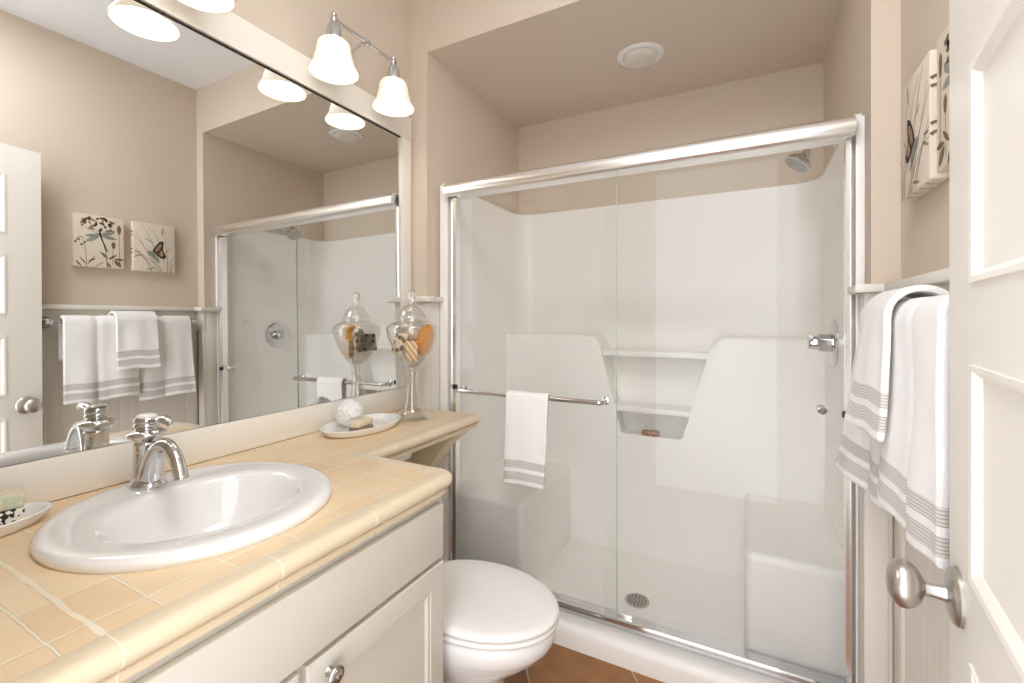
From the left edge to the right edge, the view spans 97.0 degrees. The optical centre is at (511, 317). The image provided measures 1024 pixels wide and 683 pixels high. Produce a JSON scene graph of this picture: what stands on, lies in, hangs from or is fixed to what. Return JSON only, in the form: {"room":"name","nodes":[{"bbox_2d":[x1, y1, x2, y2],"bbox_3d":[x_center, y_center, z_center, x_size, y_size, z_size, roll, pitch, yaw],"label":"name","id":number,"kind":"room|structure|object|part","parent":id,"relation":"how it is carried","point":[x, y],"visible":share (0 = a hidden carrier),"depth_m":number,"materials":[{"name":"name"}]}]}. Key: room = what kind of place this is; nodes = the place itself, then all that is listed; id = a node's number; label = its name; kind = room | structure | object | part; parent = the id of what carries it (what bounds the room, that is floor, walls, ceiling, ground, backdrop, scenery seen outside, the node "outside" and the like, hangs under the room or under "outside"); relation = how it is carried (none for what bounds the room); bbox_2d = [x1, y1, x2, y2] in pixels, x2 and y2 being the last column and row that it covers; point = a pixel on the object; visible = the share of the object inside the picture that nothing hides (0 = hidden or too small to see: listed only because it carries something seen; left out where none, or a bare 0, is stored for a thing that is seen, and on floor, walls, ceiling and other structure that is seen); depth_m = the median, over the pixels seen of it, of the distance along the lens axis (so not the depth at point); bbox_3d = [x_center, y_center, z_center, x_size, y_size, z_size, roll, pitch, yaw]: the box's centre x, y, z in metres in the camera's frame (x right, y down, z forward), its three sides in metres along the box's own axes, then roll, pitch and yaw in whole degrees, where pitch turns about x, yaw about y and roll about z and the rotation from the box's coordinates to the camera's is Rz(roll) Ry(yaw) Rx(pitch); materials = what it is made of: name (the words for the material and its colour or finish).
{"room":"bathroom","nodes":[
{"label":"bathroom","id":0,"kind":"room"},
{"bbox_2d":[52,0,410,501],"bbox_3d":[-0.879,-0.120,1.371,0.100,2.700,1.620,0,0,28],"label":"wall","id":1,"kind":"structure","parent":0,"point":[298,24],"depth_m":1.77,"materials":[{"name":"beige paint"}]},
{"bbox_2d":[0,386,410,502],"bbox_3d":[-0.801,0.352,1.388,0.020,0.096,1.478,0,0,28],"label":"backsplash","id":2,"kind":"structure","parent":1,"relation":"attached to","point":[50,479],"depth_m":1.23,"materials":[{"name":"beige tile"}]},
{"bbox_2d":[0,0,410,466],"bbox_3d":[-0.801,-0.297,1.388,0.020,1.201,1.476,0,0,28],"label":"wall mirror","id":3,"kind":"object","parent":1,"relation":"attached to","point":[199,227],"visible":1,"depth_m":1.21,"materials":[{"name":"clear mirror"}]},
{"bbox_2d":[177,0,234,13],"bbox_3d":[-0.879,-0.925,1.024,0.218,0.217,0.445,0,0,28],"label":"vanity light","id":4,"kind":"object","parent":1,"relation":"attached to","point":[210,6],"visible":1,"depth_m":1.20,"materials":[{"name":"white glass"}]},
{"bbox_2d":[308,12,413,116],"bbox_3d":[-0.554,-0.925,1.649,0.218,0.217,0.445,0,0,28],"label":"vanity light","id":5,"kind":"object","parent":1,"relation":"attached to","point":[332,61],"visible":1,"depth_m":1.57,"materials":[{"name":"white glass"}]},
{"bbox_3d":[-0.593,-0.870,1.509,0.159,0.105,0.159,0,0,27],"label":"lamp shade","id":6,"kind":"part","parent":5,"relation":"part of","materials":[{"name":"white glass"}]},
{"bbox_2d":[326,12,341,36],"bbox_3d":[-0.593,-0.967,1.509,0.064,0.098,0.064,0,0,27],"label":"socket","id":7,"kind":"object","parent":5,"relation":"attached to","point":[333,29],"depth_m":1.49,"materials":[{"name":"silver metal"}]},
{"bbox_3d":[-0.593,-0.887,1.509,0.058,0.098,0.058,0,0,27],"label":"bulb","id":8,"kind":"part","parent":5,"relation":"part of","materials":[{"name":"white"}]},
{"bbox_3d":[-0.581,-0.983,1.664,0.124,0.041,0.013,0,0,27],"label":"arm","id":9,"kind":"part","parent":5,"relation":"part of","materials":[{"name":"silver metal"}]},
{"bbox_3d":[-0.461,-0.870,1.763,0.159,0.105,0.159,0,0,27],"label":"lamp shade","id":10,"kind":"part","parent":5,"relation":"part of","materials":[{"name":"white glass"}]},
{"bbox_2d":[387,56,399,77],"bbox_3d":[-0.461,-0.967,1.763,0.064,0.098,0.064,0,0,27],"label":"socket","id":11,"kind":"object","parent":5,"relation":"attached to","point":[393,70],"depth_m":1.74,"materials":[{"name":"silver metal"}]},
{"bbox_3d":[-0.461,-0.887,1.763,0.058,0.098,0.058,0,0,27],"label":"bulb","id":12,"kind":"part","parent":5,"relation":"part of","materials":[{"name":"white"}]},
{"bbox_2d":[430,55,518,302],"bbox_3d":[-0.209,0.021,2.459,0.100,2.418,0.890,0,0,28],"label":"wall","id":13,"kind":"structure","parent":0,"point":[470,139],"depth_m":2.26,"materials":[{"name":"beige paint"}]},
{"bbox_2d":[408,296,443,301],"bbox_3d":[-0.386,-0.083,2.041,0.116,0.024,0.112,0,0,28],"label":"trim","id":14,"kind":"structure","parent":13,"relation":"attached to","point":[418,298],"depth_m":1.99,"materials":[{"name":"white paint"}]},
{"bbox_2d":[505,643,663,682],"bbox_3d":[0.166,1.260,1.385,1.941,0.060,2.650,0,0,28],"label":"floor","id":15,"kind":"structure","parent":0,"point":[560,664],"depth_m":1.58,"materials":[{"name":"brown tile"}]},
{"bbox_2d":[121,496,442,682],"bbox_3d":[-0.646,0.845,0.942,0.708,0.771,0.831,0,0,28],"label":"vanity cabinet","id":16,"kind":"object","parent":15,"relation":"on","point":[372,613],"visible":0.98,"depth_m":0.88,"materials":[{"name":"beige paint"}]},
{"bbox_2d":[0,407,480,682],"bbox_3d":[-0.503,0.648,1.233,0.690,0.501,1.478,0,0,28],"label":"countertop","id":17,"kind":"structure","parent":16,"relation":"on","point":[56,626],"depth_m":0.71,"materials":[{"name":"beige tile"}]},
{"bbox_2d":[0,502,52,536],"bbox_3d":[-1.001,0.388,0.811,0.144,0.024,0.260,0,0,28],"label":"soap dish","id":18,"kind":"object","parent":17,"relation":"on","point":[34,511],"visible":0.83,"depth_m":0.87,"materials":[{"name":"white ceramic"}]},
{"bbox_2d":[0,506,24,525],"bbox_3d":[-0.982,0.378,0.847,0.054,0.030,0.090,0,0,33],"label":"soap","id":19,"kind":"object","parent":18,"relation":"in","point":[8,516],"visible":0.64,"depth_m":0.85,"materials":[{"name":"white"}]},
{"bbox_2d":[0,487,23,511],"bbox_3d":[-0.984,0.348,0.848,0.056,0.028,0.092,0,0,37],"label":"soap","id":20,"kind":"object","parent":19,"relation":"on","point":[12,498],"visible":1,"depth_m":0.86,"materials":[{"name":"green wax"}]},
{"bbox_2d":[124,412,189,490],"bbox_3d":[-0.784,0.298,1.010,0.197,0.165,0.077,0,0,28],"label":"faucet","id":21,"kind":"object","parent":17,"relation":"on","point":[150,451],"visible":1,"depth_m":1.01,"materials":[{"name":"silver metal"}]},
{"bbox_3d":[-0.801,0.233,1.019,0.131,0.035,0.050,0,0,27],"label":"handle","id":22,"kind":"part","parent":21,"relation":"part of","materials":[{"name":"silver metal"}]},
{"bbox_3d":[-0.769,0.316,1.003,0.165,0.102,0.049,0,0,27],"label":"spout","id":23,"kind":"part","parent":21,"relation":"part of","materials":[{"name":"silver metal"}]},
{"bbox_2d":[29,462,331,573],"bbox_3d":[-0.652,0.451,0.956,0.514,0.146,0.501,0,0,28],"label":"sink","id":24,"kind":"object","parent":17,"relation":"in","point":[221,509],"visible":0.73,"depth_m":0.93,"materials":[{"name":"white ceramic"}]},
{"bbox_2d":[320,413,400,437],"bbox_3d":[-0.537,0.387,1.632,0.210,0.026,0.330,0,0,28],"label":"oval tray","id":25,"kind":"object","parent":17,"relation":"on","point":[381,422],"visible":0.81,"depth_m":1.60,"materials":[{"name":"white ceramic"}]},
{"bbox_2d":[335,399,362,425],"bbox_3d":[-0.583,0.340,1.625,0.099,0.097,0.096,0,0,28],"label":"bath pouf","id":26,"kind":"object","parent":25,"relation":"on","point":[347,410],"visible":0.9,"depth_m":1.59,"materials":[{"name":"white"}]},
{"bbox_2d":[349,424,373,430],"bbox_3d":[-0.521,0.383,1.568,0.045,0.020,0.078,0,0,21],"label":"soap bar","id":27,"kind":"object","parent":25,"relation":"on","point":[369,425],"visible":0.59,"depth_m":1.54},
{"bbox_2d":[349,417,372,427],"bbox_3d":[-0.522,0.360,1.565,0.044,0.023,0.082,0,0,18],"label":"soap bar","id":28,"kind":"object","parent":27,"relation":"on","point":[363,421],"visible":1,"depth_m":1.54,"materials":[{"name":"beige wax"}]},
{"bbox_2d":[386,289,437,415],"bbox_3d":[-0.401,0.142,1.818,0.202,0.514,0.202,0,0,28],"label":"apothecary jar","id":29,"kind":"object","parent":17,"relation":"on","point":[412,294],"visible":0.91,"depth_m":1.81,"materials":[{"name":"clear glass"}]},
{"bbox_2d":[391,332,408,355],"bbox_3d":[-0.447,0.102,1.804,0.067,0.095,0.022,0,0,-1],"label":"soap","id":30,"kind":"object","parent":29,"relation":"in","point":[399,342],"visible":0.99,"depth_m":1.79,"materials":[{"name":"beige wax"}]},
{"bbox_2d":[405,341,418,360],"bbox_3d":[-0.395,0.130,1.786,0.050,0.080,0.020,0,0,0],"label":"soap","id":31,"kind":"object","parent":29,"relation":"in","point":[411,347],"visible":1,"depth_m":1.78,"materials":[{"name":"orange wax"}]},
{"bbox_3d":[-0.401,-0.092,1.818,0.031,0.045,0.031,0,0,27],"label":"lid knob","id":32,"kind":"part","parent":29,"relation":"part of","materials":[{"name":"clear glass"}]},
{"bbox_2d":[386,318,437,367],"bbox_3d":[-0.401,0.100,1.818,0.202,0.200,0.202,0,0,27],"label":"bowl","id":33,"kind":"object","parent":29,"relation":"on","point":[426,318],"depth_m":1.81,"materials":[{"name":"clear glass"}]},
{"bbox_3d":[-0.401,-0.035,1.818,0.128,0.070,0.128,0,0,27],"label":"lid","id":34,"kind":"part","parent":29,"relation":"part of","materials":[{"name":"clear glass"}]},
{"bbox_2d":[408,328,418,340],"bbox_3d":[-0.391,0.070,1.825,0.060,0.060,0.048,0,0,28],"label":"soap","id":35,"kind":"object","parent":29,"relation":"in","point":[413,332],"visible":0.66,"depth_m":1.80,"materials":[{"name":"pink wax"}]},
{"bbox_2d":[416,324,434,355],"bbox_3d":[-0.348,0.088,1.820,0.070,0.127,0.080,0,0,28],"label":"sponge","id":36,"kind":"object","parent":29,"relation":"in","point":[426,335],"visible":0.94,"depth_m":1.79,"materials":[{"name":"orange"}]},
{"bbox_3d":[-0.459,0.859,0.615,0.018,0.493,0.377,0,0,27],"label":"cabinet door","id":37,"kind":"part","parent":16,"relation":"part of","materials":[{"name":"beige paint"}]},
{"bbox_3d":[-0.323,0.649,0.826,0.028,0.033,0.033,0,0,27],"label":"knob","id":38,"kind":"part","parent":16,"relation":"part of","materials":[{"name":"grey metal"}]},
{"bbox_3d":[-0.272,0.859,0.973,0.018,0.493,0.399,0,0,27],"label":"cabinet door","id":39,"kind":"part","parent":16,"relation":"part of","materials":[{"name":"beige paint"}]},
{"bbox_2d":[396,454,558,682],"bbox_3d":[-0.269,0.863,1.437,0.878,0.735,0.380,0,0,28],"label":"toilet","id":40,"kind":"object","parent":15,"relation":"on","point":[499,620],"visible":0.44,"depth_m":1.23,"materials":[{"name":"white ceramic"}]},
{"bbox_3d":[-0.560,0.512,1.588,0.221,0.034,0.380,0,0,27],"label":"tank lid","id":41,"kind":"part","parent":40,"relation":"part of","materials":[{"name":"white ceramic"}]},
{"bbox_3d":[-0.165,1.042,1.383,0.630,0.376,0.350,0,0,27],"label":"bowl","id":42,"kind":"part","parent":40,"relation":"part of","materials":[{"name":"white ceramic"}]},
{"bbox_3d":[-0.085,0.844,1.341,0.461,0.014,0.354,0,0,27],"label":"seat","id":43,"kind":"part","parent":40,"relation":"part of","materials":[{"name":"white ceramic"}]},
{"bbox_3d":[-0.087,0.823,1.342,0.466,0.024,0.354,0,0,27],"label":"lid","id":44,"kind":"part","parent":40,"relation":"part of","materials":[{"name":"white ceramic"}]},
{"bbox_2d":[440,113,864,682],"bbox_3d":[0.526,0.300,2.049,1.581,1.860,0.936,0,0,28],"label":"shower surround","id":45,"kind":"object","parent":15,"relation":"on","point":[730,520],"visible":0.87,"depth_m":2.18,"materials":[{"name":"white plastic"}]},
{"bbox_3d":[0.007,1.012,2.311,0.410,0.428,0.634,0,0,27],"label":"seat","id":46,"kind":"part","parent":45,"relation":"part of","materials":[{"name":"white plastic"}]},
{"bbox_2d":[443,115,855,682],"bbox_3d":[0.372,0.271,1.712,1.499,1.754,0.102,0,0,28],"label":"shower door","id":47,"kind":"structure","parent":45,"relation":"attached to","point":[842,130],"depth_m":1.54,"materials":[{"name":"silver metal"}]},
{"bbox_2d":[503,390,550,489],"bbox_3d":[0.061,0.485,1.823,0.195,0.377,0.050,0,0,28],"label":"hand towel","id":48,"kind":"object","parent":47,"relation":"hanging from","point":[527,413],"visible":1,"depth_m":1.80,"materials":[{"name":"white fabric"}]},
{"bbox_3d":[0.975,0.288,1.427,0.025,0.025,0.049,0,0,27],"label":"pull knob","id":49,"kind":"part","parent":47,"relation":"part of","materials":[{"name":"silver metal"}]},
{"bbox_2d":[641,429,659,436],"bbox_3d":[0.709,0.596,2.314,0.088,0.042,0.050,0,0,22],"label":"soap bar","id":50,"kind":"object","parent":45,"relation":"attached to","point":[654,433],"visible":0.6,"depth_m":2.30,"materials":[{"name":"brown wax"}]},
{"bbox_2d":[614,401,691,417],"bbox_3d":[0.745,0.473,2.357,0.431,0.030,0.149,0,0,27],"label":"shelf","id":51,"kind":"object","parent":45,"relation":"attached to","point":[668,408],"depth_m":2.34,"materials":[{"name":"white plastic"}]},
{"bbox_2d":[603,348,709,359],"bbox_3d":[0.747,0.185,2.356,0.555,0.030,0.149,0,0,27],"label":"shelf","id":52,"kind":"object","parent":45,"relation":"attached to","point":[642,353],"depth_m":2.33,"materials":[{"name":"white plastic"}]},
{"bbox_3d":[1.079,1.012,1.753,0.318,0.428,0.634,0,0,27],"label":"seat","id":53,"kind":"part","parent":45,"relation":"part of","materials":[{"name":"white plastic"}]},
{"bbox_2d":[807,320,837,365],"bbox_3d":[1.188,0.095,1.744,0.087,0.176,0.176,0,0,28],"label":"shower valve","id":54,"kind":"object","parent":45,"relation":"attached to","point":[821,342],"visible":1,"depth_m":1.71,"materials":[{"name":"silver metal"}]},
{"bbox_3d":[1.147,0.084,1.738,0.024,0.043,0.062,0,0,41],"label":"lever","id":55,"kind":"part","parent":54,"relation":"part of","materials":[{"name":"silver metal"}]},
{"bbox_3d":[1.184,0.095,1.746,0.075,0.068,0.068,0,0,27],"label":"valve handle","id":56,"kind":"part","parent":54,"relation":"part of","materials":[{"name":"silver metal"}]},
{"bbox_2d":[430,0,841,127],"bbox_3d":[0.537,-1.218,2.071,1.783,0.060,0.890,0,0,28],"label":"ceiling","id":57,"kind":"structure","parent":0,"point":[561,64],"depth_m":2.02,"materials":[{"name":"beige paint"}]},
{"bbox_2d":[617,42,664,68],"bbox_3d":[0.580,-1.173,2.048,0.210,0.030,0.210,0,0,28],"label":"recessed light","id":58,"kind":"object","parent":57,"relation":"in","point":[640,55],"visible":1,"depth_m":2.02,"materials":[{"name":"white plastic"}]},
{"bbox_2d":[411,0,900,682],"bbox_3d":[0.316,-0.150,1.673,1.941,2.760,0.020,0,0,28],"label":"wall","id":59,"kind":"structure","parent":0,"point":[436,25],"depth_m":1.79,"materials":[{"name":"beige paint"}]},
{"bbox_2d":[410,302,439,467],"bbox_3d":[-0.400,0.580,2.062,0.111,1.301,0.087,0,0,28],"label":"wainscot","id":60,"kind":"structure","parent":59,"relation":"attached to","point":[427,382],"depth_m":2.03,"materials":[{"name":"white paint"}]},
{"bbox_2d":[519,62,823,214],"bbox_3d":[0.766,-0.009,2.510,1.783,2.478,0.100,0,0,28],"label":"wall","id":61,"kind":"structure","parent":0,"point":[795,96],"depth_m":2.39,"materials":[{"name":"beige paint"}]},
{"bbox_2d":[824,0,868,283],"bbox_3d":[1.284,0.021,1.682,0.100,2.418,0.890,0,0,28],"label":"wall","id":62,"kind":"structure","parent":0,"point":[846,61],"depth_m":1.55,"materials":[{"name":"beige paint"}]},
{"bbox_2d":[784,144,837,172],"bbox_3d":[1.197,-0.658,1.817,0.178,0.135,0.104,0,0,28],"label":"showerhead","id":63,"kind":"object","parent":62,"relation":"attached to","point":[799,162],"visible":0.8,"depth_m":1.81,"materials":[{"name":"silver metal"}]},
{"bbox_2d":[848,284,884,294],"bbox_3d":[1.021,-0.083,1.309,0.066,0.024,0.112,0,0,28],"label":"trim","id":64,"kind":"structure","parent":62,"relation":"attached to","point":[858,288],"depth_m":1.26,"materials":[{"name":"white paint"}]},
{"bbox_2d":[858,293,892,682],"bbox_3d":[1.048,0.580,1.308,0.066,1.301,0.087,0,0,28],"label":"wainscot","id":65,"kind":"structure","parent":62,"relation":"attached to","point":[875,524],"depth_m":1.28,"materials":[{"name":"white paint"}]},
{"bbox_2d":[901,0,948,279],"bbox_3d":[0.754,-0.120,0.521,0.100,2.700,1.620,0,0,28],"label":"wall","id":66,"kind":"structure","parent":0,"point":[924,220],"depth_m":1.11,"materials":[{"name":"beige paint"}]},
{"bbox_2d":[884,268,948,291],"bbox_3d":[0.713,-0.083,0.599,0.044,0.024,1.481,0,0,28],"label":"trim","id":67,"kind":"structure","parent":66,"relation":"attached to","point":[938,277],"depth_m":0.97,"materials":[{"name":"white paint"}]},
{"bbox_2d":[894,283,948,682],"bbox_3d":[0.724,0.580,0.593,0.019,1.301,1.481,0,0,28],"label":"wainscot","id":68,"kind":"structure","parent":66,"relation":"attached to","point":[921,633],"depth_m":1.08,"materials":[{"name":"white paint"}]},
{"bbox_3d":[0.852,-0.006,0.940,0.075,0.060,0.705,0,0,28],"label":"towel rail","id":69,"kind":"object","parent":68,"relation":"attached to","visible":0},
{"bbox_2d":[835,306,887,511],"bbox_3d":[0.888,0.196,1.110,0.125,0.471,0.262,0,0,28],"label":"bath towel","id":70,"kind":"object","parent":69,"relation":"hanging from","point":[858,457],"visible":0.16,"depth_m":1.14,"materials":[{"name":"white fabric"}]},
{"bbox_2d":[878,294,948,569],"bbox_3d":[0.767,0.181,0.845,0.094,0.442,0.307,0,0,28],"label":"bath towel","id":71,"kind":"object","parent":69,"relation":"hanging from","point":[913,481],"visible":0.79,"depth_m":0.78,"materials":[{"name":"white fabric"}]},
{"bbox_2d":[844,285,948,441],"bbox_3d":[0.826,0.093,0.973,0.156,0.316,0.188,0,0,28],"label":"hand towel","id":72,"kind":"object","parent":71,"relation":"on","point":[867,408],"visible":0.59,"depth_m":0.95,"materials":[{"name":"white fabric"}]},
{"bbox_2d":[900,49,948,200],"bbox_3d":[0.952,-0.432,1.050,0.036,0.277,0.211,0,0,28],"label":"canvas","id":73,"kind":"object","parent":66,"relation":"attached to","point":[919,175],"visible":0.88,"depth_m":1.01,"materials":[{"name":"beige fabric"}]},
{"bbox_2d":[900,64,936,198],"bbox_3d":[0.952,-0.429,1.050,0.034,0.269,0.211,0,0,27],"label":"print","id":74,"kind":"object","parent":73,"relation":"attached to","point":[918,163],"depth_m":1.03,"materials":[{"name":"brown"}]},
{"bbox_2d":[936,25,948,172],"bbox_3d":[0.837,-0.431,0.828,0.035,0.273,0.210,0,0,28],"label":"canvas","id":75,"kind":"object","parent":66,"relation":"attached to","point":[942,149],"visible":0.23,"depth_m":0.90,"materials":[{"name":"beige fabric"}]},
{"bbox_3d":[-0.409,-0.120,0.281,1.741,2.700,0.120,0,0,28],"label":"wall","id":76,"kind":"structure","parent":0,"visible":0},
{"bbox_2d":[885,0,1023,682],"bbox_3d":[0.449,0.206,0.324,0.168,2.023,0.754,0,0,29],"label":"door","id":77,"kind":"structure","parent":76,"relation":"in","point":[982,590],"depth_m":0.53,"materials":[{"name":"white paint"}]},
{"bbox_3d":[0.565,0.373,0.631,0.069,0.065,0.064,0,0,27],"label":"knob handle","id":78,"kind":"part","parent":77,"relation":"part of","materials":[{"name":"silver metal"}]},
{"bbox_3d":[0.593,0.373,0.609,0.013,0.075,0.075,0,0,35],"label":"knob","id":79,"kind":"part","parent":77,"relation":"part of","materials":[{"name":"silver metal"}]},
{"bbox_3d":[0.427,0.554,0.337,0.033,0.265,0.509,0,0,35],"label":"panel","id":80,"kind":"part","parent":77,"relation":"part of","materials":[{"name":"white paint"}]},
{"bbox_3d":[0.427,0.190,0.337,0.033,0.265,0.509,0,0,35],"label":"panel","id":81,"kind":"part","parent":77,"relation":"part of","materials":[{"name":"white paint"}]},
{"bbox_3d":[0.427,-0.175,0.337,0.033,0.265,0.509,0,0,35],"label":"panel","id":82,"kind":"part","parent":77,"relation":"part of","materials":[{"name":"white paint"}]}
]}

